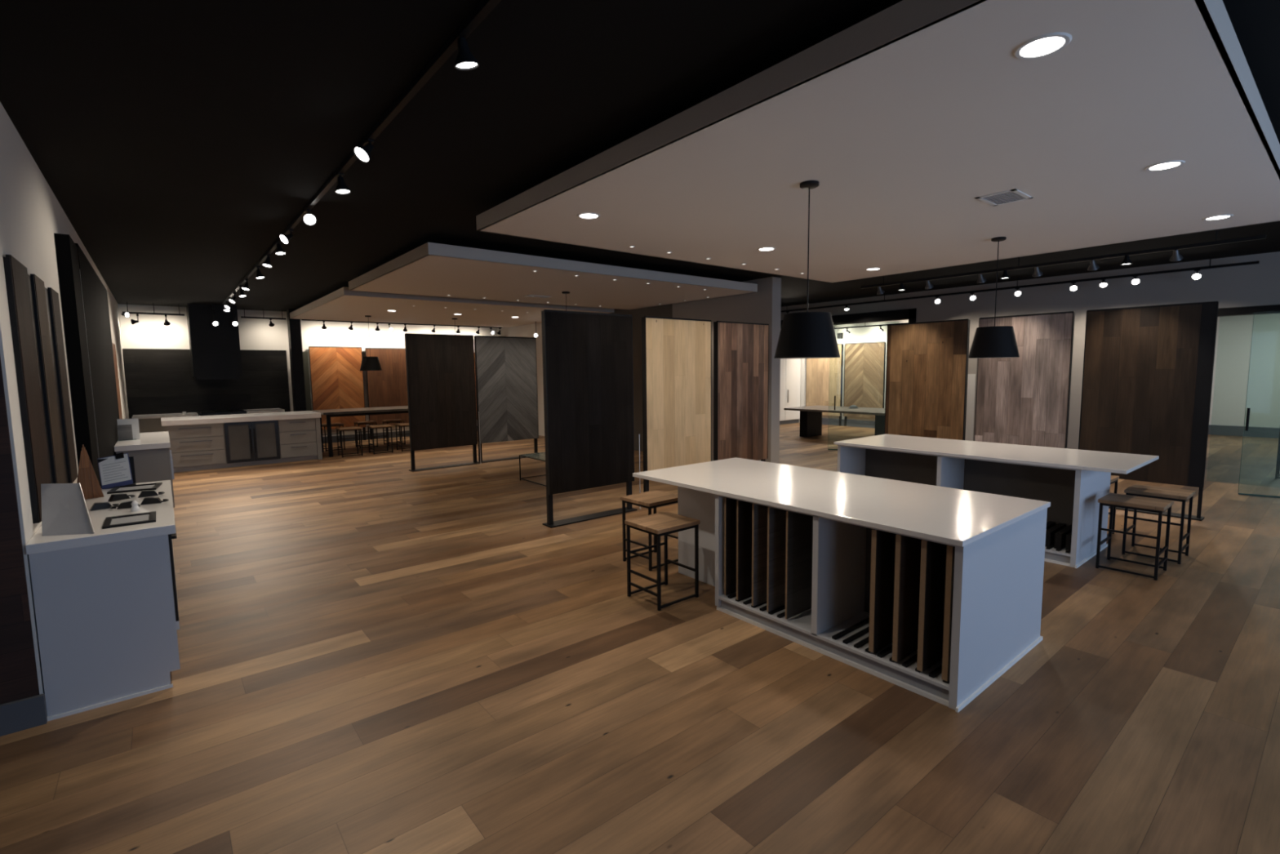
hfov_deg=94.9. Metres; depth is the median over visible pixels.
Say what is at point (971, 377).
trim
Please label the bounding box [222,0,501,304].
track
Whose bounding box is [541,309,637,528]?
display panel
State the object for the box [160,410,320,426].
island countertop
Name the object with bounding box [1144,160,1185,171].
recessed light
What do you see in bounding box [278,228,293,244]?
track spotlight
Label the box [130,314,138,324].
track spotlight
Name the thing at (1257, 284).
wall
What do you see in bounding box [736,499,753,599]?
board
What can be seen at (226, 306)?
track spotlight
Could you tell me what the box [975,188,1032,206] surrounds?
ceiling vent
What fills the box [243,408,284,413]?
countertop
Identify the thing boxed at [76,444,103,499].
board
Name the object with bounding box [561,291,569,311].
pendant lamp
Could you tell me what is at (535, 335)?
track spotlight
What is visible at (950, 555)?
board
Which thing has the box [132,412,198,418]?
countertop
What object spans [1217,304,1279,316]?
trim
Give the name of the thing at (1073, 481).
kitchen island
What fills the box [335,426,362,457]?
bar stool
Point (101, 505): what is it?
sample
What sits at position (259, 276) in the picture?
track spotlight
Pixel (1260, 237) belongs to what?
track
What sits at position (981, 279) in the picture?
track spotlight
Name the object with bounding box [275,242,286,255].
track spotlight
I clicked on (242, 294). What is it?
track spotlight
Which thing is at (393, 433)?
baseboard
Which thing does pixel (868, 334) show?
wall
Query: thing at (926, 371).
display panel
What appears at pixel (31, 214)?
wall
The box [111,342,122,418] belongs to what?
board
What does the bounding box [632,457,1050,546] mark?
island countertop
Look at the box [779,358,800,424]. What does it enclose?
tall cabinet
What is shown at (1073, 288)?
track spotlight
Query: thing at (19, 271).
board
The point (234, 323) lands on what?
track spotlight
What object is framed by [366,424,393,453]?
bar stool
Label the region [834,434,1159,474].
island countertop
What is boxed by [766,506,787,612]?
board
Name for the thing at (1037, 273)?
track spotlight
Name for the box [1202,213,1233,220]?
recessed light
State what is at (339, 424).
bar stool
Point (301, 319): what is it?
track
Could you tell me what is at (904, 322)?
track
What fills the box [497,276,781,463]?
wall
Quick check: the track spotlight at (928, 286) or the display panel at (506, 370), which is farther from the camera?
the display panel at (506, 370)
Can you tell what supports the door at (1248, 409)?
on the floor
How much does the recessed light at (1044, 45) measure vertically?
0.010 m
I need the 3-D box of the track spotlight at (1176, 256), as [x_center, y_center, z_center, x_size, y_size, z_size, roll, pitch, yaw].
[5.750,-1.840,6.299,0.119,0.136,0.112,-5,7,-39]
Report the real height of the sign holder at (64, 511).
0.255 m
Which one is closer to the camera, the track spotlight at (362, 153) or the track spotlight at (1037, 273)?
the track spotlight at (362, 153)
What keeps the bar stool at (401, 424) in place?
on the floor
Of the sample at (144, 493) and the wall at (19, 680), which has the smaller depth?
the wall at (19, 680)
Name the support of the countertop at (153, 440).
on the base cabinet at (150, 464)
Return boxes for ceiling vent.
[523,294,551,297]
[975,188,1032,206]
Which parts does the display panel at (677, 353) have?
post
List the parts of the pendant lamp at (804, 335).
lamp shade, cord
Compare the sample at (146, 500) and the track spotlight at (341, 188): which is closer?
the sample at (146, 500)
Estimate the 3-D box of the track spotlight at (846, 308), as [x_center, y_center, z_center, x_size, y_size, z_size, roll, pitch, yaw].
[4.449,-2.567,12.646,0.108,0.136,0.111,-5,7,-39]
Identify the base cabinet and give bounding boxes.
[28,498,180,720]
[115,448,174,507]
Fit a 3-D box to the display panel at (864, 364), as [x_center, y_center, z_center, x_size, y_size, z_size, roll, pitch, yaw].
[6.514,-1.209,17.086,0.086,2.458,1.240,-5,7,-39]
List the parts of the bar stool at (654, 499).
leg, seat, seat frame, leg, leg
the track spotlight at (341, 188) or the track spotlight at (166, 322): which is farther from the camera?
the track spotlight at (166, 322)
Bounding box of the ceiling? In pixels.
[0,0,1279,311]
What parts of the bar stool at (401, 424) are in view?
leg, leg, seat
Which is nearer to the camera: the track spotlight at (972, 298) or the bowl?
the track spotlight at (972, 298)
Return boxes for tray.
[102,511,155,528]
[106,482,162,493]
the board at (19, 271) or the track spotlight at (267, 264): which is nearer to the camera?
the board at (19, 271)
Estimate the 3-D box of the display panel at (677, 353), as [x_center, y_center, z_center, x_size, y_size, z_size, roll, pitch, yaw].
[0.499,-0.221,7.837,1.200,2.418,0.190,-5,7,-39]
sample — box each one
[89,502,119,511]
[107,493,135,501]
[110,500,140,509]
[137,489,164,497]
[140,497,168,504]
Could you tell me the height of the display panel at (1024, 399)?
2.418 m
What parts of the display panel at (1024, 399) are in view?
post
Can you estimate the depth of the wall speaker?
17.56 m
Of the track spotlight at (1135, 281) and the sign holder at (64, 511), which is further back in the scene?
the track spotlight at (1135, 281)
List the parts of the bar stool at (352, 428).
leg, leg, seat, seat frame, leg, leg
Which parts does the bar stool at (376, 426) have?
leg, leg, seat, seat frame, leg, leg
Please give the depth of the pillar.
13.82 m
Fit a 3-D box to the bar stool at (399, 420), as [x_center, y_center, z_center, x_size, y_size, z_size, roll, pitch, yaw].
[-6.040,0.131,14.426,0.430,0.605,0.390,-5,7,-39]
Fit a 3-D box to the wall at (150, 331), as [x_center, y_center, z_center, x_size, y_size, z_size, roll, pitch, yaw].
[-7.627,-1.263,15.240,8.925,3.260,0.150,-5,7,-39]
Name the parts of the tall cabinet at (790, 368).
door, door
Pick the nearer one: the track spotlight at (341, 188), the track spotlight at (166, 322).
the track spotlight at (341, 188)
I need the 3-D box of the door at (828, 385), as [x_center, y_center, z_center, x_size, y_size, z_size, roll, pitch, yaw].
[4.667,-0.835,12.303,1.353,2.680,0.064,1,6,13]
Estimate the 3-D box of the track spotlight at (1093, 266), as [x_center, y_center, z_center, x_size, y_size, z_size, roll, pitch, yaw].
[5.292,-1.888,6.859,0.119,0.136,0.112,-5,7,-39]
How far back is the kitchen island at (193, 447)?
11.24 m
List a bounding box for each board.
[9,254,50,522]
[33,274,65,483]
[50,287,77,483]
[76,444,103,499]
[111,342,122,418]
[302,351,311,410]
[724,497,737,595]
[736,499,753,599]
[751,503,768,605]
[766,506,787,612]
[785,511,813,618]
[868,528,896,653]
[892,533,921,662]
[916,539,947,671]
[942,545,955,681]
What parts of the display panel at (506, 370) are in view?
post, plate, post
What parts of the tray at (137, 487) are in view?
tray panel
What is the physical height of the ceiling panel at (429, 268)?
0.230 m
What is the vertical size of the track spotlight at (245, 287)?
0.176 m
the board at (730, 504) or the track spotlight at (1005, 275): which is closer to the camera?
the board at (730, 504)
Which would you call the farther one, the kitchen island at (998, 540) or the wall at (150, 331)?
the wall at (150, 331)
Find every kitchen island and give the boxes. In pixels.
[164,417,322,472]
[632,457,1050,712]
[834,434,1159,568]
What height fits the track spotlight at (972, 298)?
0.151 m
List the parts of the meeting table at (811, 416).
leg, leg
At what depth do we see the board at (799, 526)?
3.87 m
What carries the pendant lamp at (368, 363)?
hanging from the ceiling panel at (342, 304)
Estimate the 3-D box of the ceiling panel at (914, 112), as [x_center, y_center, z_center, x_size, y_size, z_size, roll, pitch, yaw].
[2.208,-1.940,5.285,5.672,0.230,4.742,-5,7,-39]
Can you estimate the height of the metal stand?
0.820 m
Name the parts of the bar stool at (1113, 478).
seat, leg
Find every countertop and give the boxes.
[25,480,175,554]
[114,431,170,451]
[132,408,284,432]
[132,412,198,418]
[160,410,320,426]
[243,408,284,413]
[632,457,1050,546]
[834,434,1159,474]
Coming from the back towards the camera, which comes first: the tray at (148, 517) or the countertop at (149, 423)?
the countertop at (149, 423)
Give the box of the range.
[197,408,246,415]
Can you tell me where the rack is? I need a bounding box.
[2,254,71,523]
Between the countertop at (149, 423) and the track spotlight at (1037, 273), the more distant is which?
the countertop at (149, 423)
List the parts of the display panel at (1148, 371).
plate, post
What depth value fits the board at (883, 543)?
3.38 m
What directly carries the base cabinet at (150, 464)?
on the floor
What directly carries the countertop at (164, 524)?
on the base cabinet at (107, 615)
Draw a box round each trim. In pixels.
[780,308,916,328]
[964,373,975,440]
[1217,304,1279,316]
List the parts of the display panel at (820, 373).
post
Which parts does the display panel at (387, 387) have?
post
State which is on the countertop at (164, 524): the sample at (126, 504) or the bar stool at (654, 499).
the sample at (126, 504)
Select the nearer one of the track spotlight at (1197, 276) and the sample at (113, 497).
the sample at (113, 497)
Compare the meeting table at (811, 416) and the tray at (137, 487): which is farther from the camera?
the meeting table at (811, 416)
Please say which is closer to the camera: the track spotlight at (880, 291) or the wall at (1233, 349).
the track spotlight at (880, 291)
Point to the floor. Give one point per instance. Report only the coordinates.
(377, 655)
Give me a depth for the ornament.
3.60 m
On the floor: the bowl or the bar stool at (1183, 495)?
the bar stool at (1183, 495)
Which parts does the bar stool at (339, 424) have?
leg, seat, leg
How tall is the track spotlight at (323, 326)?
0.190 m
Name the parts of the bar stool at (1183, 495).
leg, leg, seat frame, seat, leg, leg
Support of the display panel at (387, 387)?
on the floor
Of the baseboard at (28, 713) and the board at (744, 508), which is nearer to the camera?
the baseboard at (28, 713)
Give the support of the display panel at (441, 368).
on the floor
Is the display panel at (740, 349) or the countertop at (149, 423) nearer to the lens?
the display panel at (740, 349)
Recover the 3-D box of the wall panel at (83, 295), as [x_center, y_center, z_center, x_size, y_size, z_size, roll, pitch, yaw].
[-5.997,-0.274,6.537,0.091,2.930,4.390,-5,7,-39]
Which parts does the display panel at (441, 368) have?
post, plate, post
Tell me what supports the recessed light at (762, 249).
attached to the ceiling panel at (914, 112)
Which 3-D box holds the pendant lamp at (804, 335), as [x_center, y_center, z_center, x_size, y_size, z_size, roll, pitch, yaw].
[1.186,-1.095,4.149,0.456,1.208,0.456,-5,7,-39]
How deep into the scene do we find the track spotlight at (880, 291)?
8.85 m
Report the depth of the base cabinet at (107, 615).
3.13 m
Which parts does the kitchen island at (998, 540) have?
knee panel, panel, slot rail, slot rail, slot rail, slot rail, slot rail, slot rail, slot rail, rail, divider panel, slot rail, slot rail, slot rail, panel, shoe moulding, slot rail, slot rail, slot rail, panel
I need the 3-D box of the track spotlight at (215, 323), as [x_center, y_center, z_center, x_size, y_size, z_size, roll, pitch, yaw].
[-9.035,-2.377,12.483,0.111,0.474,0.143,-5,7,-39]
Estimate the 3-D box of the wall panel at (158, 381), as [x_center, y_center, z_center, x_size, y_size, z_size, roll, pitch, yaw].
[-9.745,-0.597,13.445,2.995,2.330,0.040,-5,7,-39]
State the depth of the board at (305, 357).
14.36 m
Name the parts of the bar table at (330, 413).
leg, leg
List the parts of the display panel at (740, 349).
post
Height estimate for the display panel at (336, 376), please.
2.428 m
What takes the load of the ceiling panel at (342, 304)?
hanging from the ceiling
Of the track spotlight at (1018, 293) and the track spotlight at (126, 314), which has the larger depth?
the track spotlight at (126, 314)
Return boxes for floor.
[0,422,1279,853]
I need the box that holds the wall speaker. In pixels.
[837,333,842,338]
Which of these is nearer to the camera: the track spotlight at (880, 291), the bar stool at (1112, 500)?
the bar stool at (1112, 500)
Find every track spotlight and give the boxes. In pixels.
[121,311,129,317]
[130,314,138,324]
[164,315,170,325]
[211,303,218,326]
[223,297,231,309]
[223,301,230,311]
[228,292,235,303]
[231,304,238,326]
[238,284,246,297]
[241,279,249,290]
[255,266,264,279]
[262,254,272,267]
[269,319,274,326]
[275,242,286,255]
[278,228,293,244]
[302,208,316,226]
[321,320,326,328]
[334,173,351,195]
[348,322,353,329]
[352,138,374,163]
[454,31,479,71]
[533,321,537,337]
[844,304,848,311]
[876,284,884,294]
[897,281,905,290]
[924,279,933,288]
[934,296,941,304]
[969,293,976,301]
[977,272,986,283]
[1000,268,1009,279]
[1013,288,1022,297]
[1032,265,1043,277]
[1069,282,1077,291]
[1087,257,1099,271]
[1098,279,1107,288]
[1120,253,1132,265]
[1130,275,1140,284]
[1169,247,1183,261]
[1191,269,1201,279]
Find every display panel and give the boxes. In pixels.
[97,452,136,488]
[308,346,366,439]
[364,347,408,439]
[404,333,479,471]
[473,335,540,462]
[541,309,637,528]
[641,315,711,492]
[713,320,768,461]
[805,343,843,426]
[843,342,885,426]
[884,319,969,439]
[973,311,1075,448]
[1078,301,1218,520]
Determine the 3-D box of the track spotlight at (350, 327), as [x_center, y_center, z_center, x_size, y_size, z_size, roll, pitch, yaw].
[-7.208,-2.510,14.649,0.110,0.190,0.134,-5,7,-39]
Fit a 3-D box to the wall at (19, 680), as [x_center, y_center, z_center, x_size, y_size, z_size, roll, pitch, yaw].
[-4.044,-0.037,2.135,2.413,3.260,0.150,-5,7,-39]
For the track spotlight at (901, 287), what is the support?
attached to the track at (1260, 237)
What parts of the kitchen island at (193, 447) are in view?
drawer, handle, handle, handle, drawer, drawer, cooler door, glass pane, handle, handle, cooler door, glass pane, drawer, drawer, drawer, panel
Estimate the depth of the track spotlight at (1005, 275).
7.52 m
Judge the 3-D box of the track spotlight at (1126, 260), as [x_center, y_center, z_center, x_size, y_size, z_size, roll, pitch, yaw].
[5.458,-1.885,6.590,0.112,0.121,0.112,-5,7,-39]
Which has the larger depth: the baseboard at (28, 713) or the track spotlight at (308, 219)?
the track spotlight at (308, 219)
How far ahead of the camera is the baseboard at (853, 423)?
17.52 m
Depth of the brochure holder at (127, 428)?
7.62 m
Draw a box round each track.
[122,302,184,315]
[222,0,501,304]
[240,308,286,319]
[301,319,502,328]
[781,255,1259,312]
[834,322,908,328]
[860,229,1266,288]
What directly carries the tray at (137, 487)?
on the countertop at (164, 524)
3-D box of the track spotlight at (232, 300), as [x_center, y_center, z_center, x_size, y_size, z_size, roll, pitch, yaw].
[-7.270,-2.300,10.479,0.120,0.202,0.119,-5,7,-39]
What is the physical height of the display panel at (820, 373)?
2.458 m
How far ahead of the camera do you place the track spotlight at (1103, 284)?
9.20 m
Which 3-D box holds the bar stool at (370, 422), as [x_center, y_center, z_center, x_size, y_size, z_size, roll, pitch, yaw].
[-6.536,0.175,14.024,0.430,0.605,0.390,-5,7,-39]
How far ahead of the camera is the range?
12.94 m
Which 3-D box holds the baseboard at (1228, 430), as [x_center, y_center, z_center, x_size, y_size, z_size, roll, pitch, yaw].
[15.754,0.247,12.408,0.030,0.240,6.650,-5,7,-39]
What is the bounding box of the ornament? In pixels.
[129,500,140,511]
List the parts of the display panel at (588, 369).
post, plate, post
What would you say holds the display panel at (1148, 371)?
on the floor
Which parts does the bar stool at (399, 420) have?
leg, seat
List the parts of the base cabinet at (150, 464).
door, handle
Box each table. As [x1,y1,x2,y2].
[311,405,408,457]
[519,452,546,486]
[783,405,884,437]
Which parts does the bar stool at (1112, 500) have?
leg, leg, seat frame, seat, leg, leg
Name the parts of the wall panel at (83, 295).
panel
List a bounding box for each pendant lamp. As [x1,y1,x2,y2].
[360,315,382,370]
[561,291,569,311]
[773,180,839,358]
[968,236,1019,358]
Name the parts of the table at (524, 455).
leg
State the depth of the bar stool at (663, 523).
4.49 m
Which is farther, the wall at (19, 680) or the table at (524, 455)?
the table at (524, 455)
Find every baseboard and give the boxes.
[0,693,47,736]
[322,425,477,443]
[822,417,875,428]
[1208,424,1279,438]
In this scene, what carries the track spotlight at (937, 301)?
attached to the track at (1258, 261)
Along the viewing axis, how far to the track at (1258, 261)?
9.74 m
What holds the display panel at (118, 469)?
on the countertop at (164, 524)
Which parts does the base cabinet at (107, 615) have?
shoe moulding, door, handle, drawer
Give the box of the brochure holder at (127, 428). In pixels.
[116,417,140,440]
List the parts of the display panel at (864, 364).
post, post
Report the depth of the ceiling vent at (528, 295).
10.06 m
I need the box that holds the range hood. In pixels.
[186,303,242,379]
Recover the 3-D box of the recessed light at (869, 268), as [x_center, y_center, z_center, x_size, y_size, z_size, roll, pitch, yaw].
[3.049,-2.065,7.683,0.197,0.010,0.197,-5,7,-39]
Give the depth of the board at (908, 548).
3.27 m
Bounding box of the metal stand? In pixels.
[1275,429,1279,479]
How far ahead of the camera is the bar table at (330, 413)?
12.84 m
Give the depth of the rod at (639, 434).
7.38 m
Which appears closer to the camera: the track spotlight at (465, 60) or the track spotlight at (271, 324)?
the track spotlight at (465, 60)
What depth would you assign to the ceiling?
3.44 m
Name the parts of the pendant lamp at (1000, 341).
lamp shade, cord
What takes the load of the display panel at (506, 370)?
on the floor
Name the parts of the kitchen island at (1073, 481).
panel, divider panel, rail, panel, slot rail, slot rail, shoe moulding, panel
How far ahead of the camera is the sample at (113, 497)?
3.93 m
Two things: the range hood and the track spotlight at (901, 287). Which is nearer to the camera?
the track spotlight at (901, 287)
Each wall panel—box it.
[53,233,119,485]
[122,348,290,418]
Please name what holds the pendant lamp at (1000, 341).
hanging from the ceiling panel at (914, 112)
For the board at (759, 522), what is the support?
in the kitchen island at (998, 540)
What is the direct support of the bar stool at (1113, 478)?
on the floor
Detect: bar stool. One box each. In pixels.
[321,422,345,451]
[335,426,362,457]
[353,420,377,448]
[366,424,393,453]
[382,418,405,445]
[395,422,410,451]
[620,489,678,571]
[624,511,700,610]
[1095,493,1173,580]
[1106,475,1119,537]
[1121,484,1195,564]
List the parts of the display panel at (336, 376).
post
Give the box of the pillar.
[286,308,306,411]
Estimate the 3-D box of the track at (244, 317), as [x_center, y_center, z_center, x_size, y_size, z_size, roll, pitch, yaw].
[-8.613,-2.595,13.445,0.880,0.240,0.036,-5,7,-39]
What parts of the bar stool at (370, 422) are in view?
leg, seat, leg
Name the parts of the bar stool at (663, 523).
leg, leg, seat, seat frame, leg, leg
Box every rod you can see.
[478,411,481,463]
[639,434,640,509]
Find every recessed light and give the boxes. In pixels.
[577,212,600,218]
[756,247,775,251]
[865,267,880,270]
[1013,31,1072,59]
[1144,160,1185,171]
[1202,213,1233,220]
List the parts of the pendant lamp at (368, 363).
lamp shade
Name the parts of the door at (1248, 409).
pull handle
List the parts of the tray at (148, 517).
tray panel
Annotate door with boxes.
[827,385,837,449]
[1237,315,1279,497]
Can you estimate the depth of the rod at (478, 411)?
11.23 m
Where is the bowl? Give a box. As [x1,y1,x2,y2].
[848,404,858,408]
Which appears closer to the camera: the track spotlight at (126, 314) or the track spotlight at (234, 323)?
the track spotlight at (126, 314)
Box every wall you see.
[0,102,128,716]
[0,355,39,704]
[118,303,497,436]
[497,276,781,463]
[780,251,1279,448]
[799,320,908,422]
[1208,313,1279,427]
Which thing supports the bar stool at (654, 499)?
on the floor
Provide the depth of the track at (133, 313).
12.23 m
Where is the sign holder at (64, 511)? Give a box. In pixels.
[40,482,94,535]
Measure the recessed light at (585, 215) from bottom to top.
0.010 m
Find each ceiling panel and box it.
[289,286,614,327]
[348,242,757,310]
[475,0,1279,283]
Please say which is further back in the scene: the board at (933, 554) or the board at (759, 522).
the board at (759, 522)
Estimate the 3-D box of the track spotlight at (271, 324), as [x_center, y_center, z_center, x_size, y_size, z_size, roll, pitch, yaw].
[-8.516,-2.404,13.593,0.108,0.167,0.141,-5,7,-39]
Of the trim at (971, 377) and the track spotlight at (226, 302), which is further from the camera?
the track spotlight at (226, 302)
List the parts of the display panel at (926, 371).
post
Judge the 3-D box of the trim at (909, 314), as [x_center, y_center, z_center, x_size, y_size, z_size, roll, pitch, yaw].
[4.450,-1.087,13.630,0.200,2.930,3.930,-5,7,-39]
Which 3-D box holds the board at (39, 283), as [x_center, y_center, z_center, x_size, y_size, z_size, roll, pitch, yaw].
[-3.802,-0.248,3.784,0.016,1.395,0.380,-5,7,-39]

